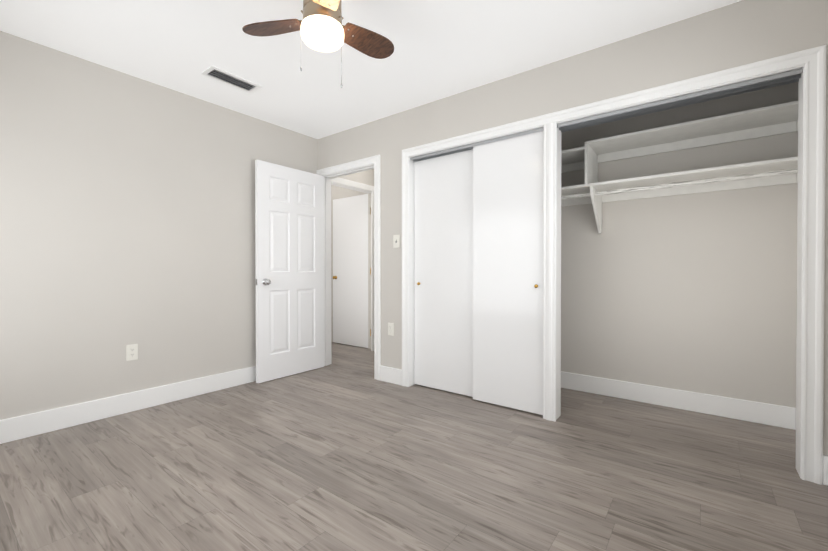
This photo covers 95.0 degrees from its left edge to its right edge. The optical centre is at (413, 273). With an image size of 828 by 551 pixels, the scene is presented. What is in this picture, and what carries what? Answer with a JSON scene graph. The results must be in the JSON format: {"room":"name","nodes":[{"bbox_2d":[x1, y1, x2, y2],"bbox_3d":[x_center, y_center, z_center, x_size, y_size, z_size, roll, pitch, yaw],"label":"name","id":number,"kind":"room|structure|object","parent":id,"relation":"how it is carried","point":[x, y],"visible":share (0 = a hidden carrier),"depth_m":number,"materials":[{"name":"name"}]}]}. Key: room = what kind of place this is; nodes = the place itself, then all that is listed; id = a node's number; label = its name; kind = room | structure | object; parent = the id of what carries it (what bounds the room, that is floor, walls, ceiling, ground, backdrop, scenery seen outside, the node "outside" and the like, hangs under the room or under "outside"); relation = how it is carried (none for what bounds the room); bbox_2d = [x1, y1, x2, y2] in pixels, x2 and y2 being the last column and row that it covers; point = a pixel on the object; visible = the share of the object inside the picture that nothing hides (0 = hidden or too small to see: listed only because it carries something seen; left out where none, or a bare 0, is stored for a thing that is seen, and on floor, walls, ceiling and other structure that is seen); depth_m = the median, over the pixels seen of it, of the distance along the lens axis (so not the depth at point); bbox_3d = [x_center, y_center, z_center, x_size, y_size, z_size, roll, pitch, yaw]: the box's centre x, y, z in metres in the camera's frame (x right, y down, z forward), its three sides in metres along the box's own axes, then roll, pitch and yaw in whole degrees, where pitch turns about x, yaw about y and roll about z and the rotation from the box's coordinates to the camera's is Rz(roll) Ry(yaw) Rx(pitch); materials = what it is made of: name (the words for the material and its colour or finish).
{"room":"empty bedroom","nodes":[
{"label":"empty bedroom","id":0,"kind":"room"},
{"bbox_2d":[0,31,317,419],"bbox_3d":[-1.999,-0.221,2.930,0.120,2.440,3.020,0,1,37],"label":"wall","id":1,"kind":"structure","parent":0,"point":[127,209],"depth_m":2.69,"materials":[{"name":"paint"}]},
{"bbox_2d":[0,366,255,443],"bbox_3d":[-1.898,0.929,2.956,0.018,0.140,2.870,0,1,37],"label":"baseboard","id":2,"kind":"structure","parent":1,"relation":"attached to","point":[28,425],"depth_m":2.67,"materials":[{"name":"white wood"}]},
{"bbox_2d":[126,344,137,360],"bbox_3d":[-2.050,0.571,2.761,0.008,0.115,0.070,0,1,37],"label":"electrical outlet","id":3,"kind":"object","parent":1,"relation":"attached to","point":[131,351],"visible":1,"depth_m":2.76,"materials":[{"name":"plastic"}]},
{"bbox_2d":[331,185,367,341],"bbox_3d":[-1.000,-0.239,5.399,3.680,2.440,0.120,0,1,37],"label":"wall","id":4,"kind":"structure","parent":0,"point":[337,192],"depth_m":5.45,"materials":[{"name":"paint"}]},
{"bbox_2d":[332,194,370,347],"bbox_3d":[-0.860,-0.037,5.150,0.748,2.020,0.085,0,1,37],"label":"hall door","id":5,"kind":"structure","parent":4,"relation":"in","point":[350,271],"depth_m":5.16,"materials":[{"name":"white wood"}]},
{"bbox_2d":[339,169,373,348],"bbox_3d":[-0.786,-0.233,4.608,0.120,2.440,0.880,0,1,37],"label":"wall","id":6,"kind":"structure","parent":0,"point":[366,177],"depth_m":4.93,"materials":[{"name":"paint"}]},
{"bbox_2d":[331,177,373,350],"bbox_3d":[-0.794,-0.063,4.584,0.138,2.100,0.830,0,1,37],"label":"trim","id":7,"kind":"structure","parent":6,"relation":"attached to","point":[350,184],"depth_m":4.82,"materials":[{"name":"white wood"}]},
{"bbox_2d":[0,0,741,138],"bbox_3d":[-0.402,-1.482,1.782,4.040,0.100,3.140,0,1,37],"label":"ceiling","id":8,"kind":"structure","parent":0,"point":[444,48],"depth_m":2.37,"materials":[{"name":"paint"}]},
{"bbox_2d":[201,66,261,92],"bbox_3d":[-1.349,-1.435,2.816,0.170,0.017,0.370,0,1,37],"label":"ceiling vent","id":9,"kind":"object","parent":8,"relation":"in","point":[225,77],"visible":1,"depth_m":2.80,"materials":[{"name":"white metal"}]},
{"bbox_2d":[242,0,393,87],"bbox_3d":[-0.401,-1.147,1.860,0.734,0.570,0.675,0,1,37],"label":"fan","id":10,"kind":"object","parent":8,"relation":"hanging from","point":[321,27],"visible":1,"depth_m":1.80,"materials":[{"name":"brown wood"}]},
{"bbox_2d":[0,342,827,550],"bbox_3d":[-1.087,1.049,2.949,6.520,0.100,4.140,0,1,37],"label":"floor","id":11,"kind":"structure","parent":0,"point":[345,450],"depth_m":1.88,"materials":[{"name":"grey wood"}]},
{"bbox_2d":[318,0,827,455],"bbox_3d":[-0.475,-0.227,3.744,6.520,2.440,0.120,0,1,37],"label":"wall","id":12,"kind":"structure","parent":0,"point":[740,33],"depth_m":2.47,"materials":[{"name":"paint"}]},
{"bbox_2d":[316,154,380,379],"bbox_3d":[-0.645,-0.060,3.863,0.912,2.105,0.142,0,1,37],"label":"door frame","id":13,"kind":"structure","parent":12,"relation":"attached to","point":[375,160],"depth_m":3.78,"materials":[{"name":"white wood"}]},
{"bbox_2d":[255,160,323,382],"bbox_3d":[-1.192,-0.021,3.732,0.155,2.018,0.765,0,1,37],"label":"door","id":14,"kind":"structure","parent":13,"relation":"attached to","point":[289,232],"depth_m":3.68,"materials":[{"name":"wood"}]},
{"bbox_2d":[388,323,393,335],"bbox_3d":[-0.212,0.505,3.468,0.070,0.115,0.008,0,1,37],"label":"electrical outlet","id":15,"kind":"object","parent":12,"relation":"attached to","point":[391,329],"visible":1,"depth_m":3.46,"materials":[{"name":"plastic"}]},
{"bbox_2d":[380,365,401,384],"bbox_3d":[-0.212,0.925,3.467,0.266,0.140,0.015,0,1,37],"label":"baseboard","id":16,"kind":"structure","parent":12,"relation":"attached to","point":[387,374],"depth_m":3.45,"materials":[{"name":"white wood"}]},
{"bbox_2d":[393,235,399,247],"bbox_3d":[-0.163,-0.294,3.418,0.070,0.115,0.019,0,1,37],"label":"light switch","id":17,"kind":"object","parent":12,"relation":"attached to","point":[396,241],"visible":1,"depth_m":3.42,"materials":[{"name":"plastic"}]},
{"bbox_2d":[414,149,472,396],"bbox_3d":[0.258,-0.013,3.203,0.636,1.996,0.057,0,1,37],"label":"closet door","id":18,"kind":"structure","parent":12,"relation":"in","point":[443,272],"depth_m":3.20,"materials":[{"name":"white wood"}]},
{"bbox_2d":[473,131,543,414],"bbox_3d":[0.690,-0.010,2.816,0.563,1.996,0.057,0,1,37],"label":"closet door","id":19,"kind":"structure","parent":12,"relation":"in","point":[508,272],"depth_m":2.80,"materials":[{"name":"white wood"}]},
{"bbox_2d":[410,68,802,161],"bbox_3d":[0.967,-1.003,2.642,2.441,0.030,0.096,0,1,37],"label":"trim","id":20,"kind":"structure","parent":12,"relation":"attached to","point":[775,80],"depth_m":2.25,"materials":[{"name":"wood"}]},
{"bbox_2d":[402,45,825,484],"bbox_3d":[0.967,-0.016,2.649,2.473,2.035,0.124,0,1,37],"label":"door frame","id":21,"kind":"structure","parent":12,"relation":"attached to","point":[800,237],"depth_m":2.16,"materials":[{"name":"white wood"}]},
{"bbox_2d":[823,455,827,485],"bbox_3d":[1.112,0.947,0.668,0.020,0.140,2.870,0,1,37],"label":"baseboard","id":22,"kind":"structure","parent":12,"relation":"attached to","point":[825,458],"depth_m":1.81,"materials":[{"name":"white wood"}]},
{"bbox_2d":[561,82,797,407],"bbox_3d":[1.426,-0.223,3.303,2.720,2.440,0.120,0,1,37],"label":"wall","id":23,"kind":"structure","parent":0,"point":[696,292],"depth_m":2.78,"materials":[{"name":"paint"}]},
{"bbox_2d":[561,371,795,429],"bbox_3d":[1.232,0.929,2.957,2.600,0.140,0.680,0,1,37],"label":"baseboard","id":24,"kind":"structure","parent":23,"relation":"attached to","point":[761,413],"depth_m":2.78,"materials":[{"name":"white wood"}]},
{"bbox_2d":[561,101,797,233],"bbox_3d":[1.328,-0.667,3.073,2.600,0.670,0.360,0,1,37],"label":"closet shelving","id":25,"kind":"object","parent":23,"relation":"attached to","point":[589,156],"visible":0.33,"depth_m":2.66,"materials":[{"name":"paint"}]}
]}

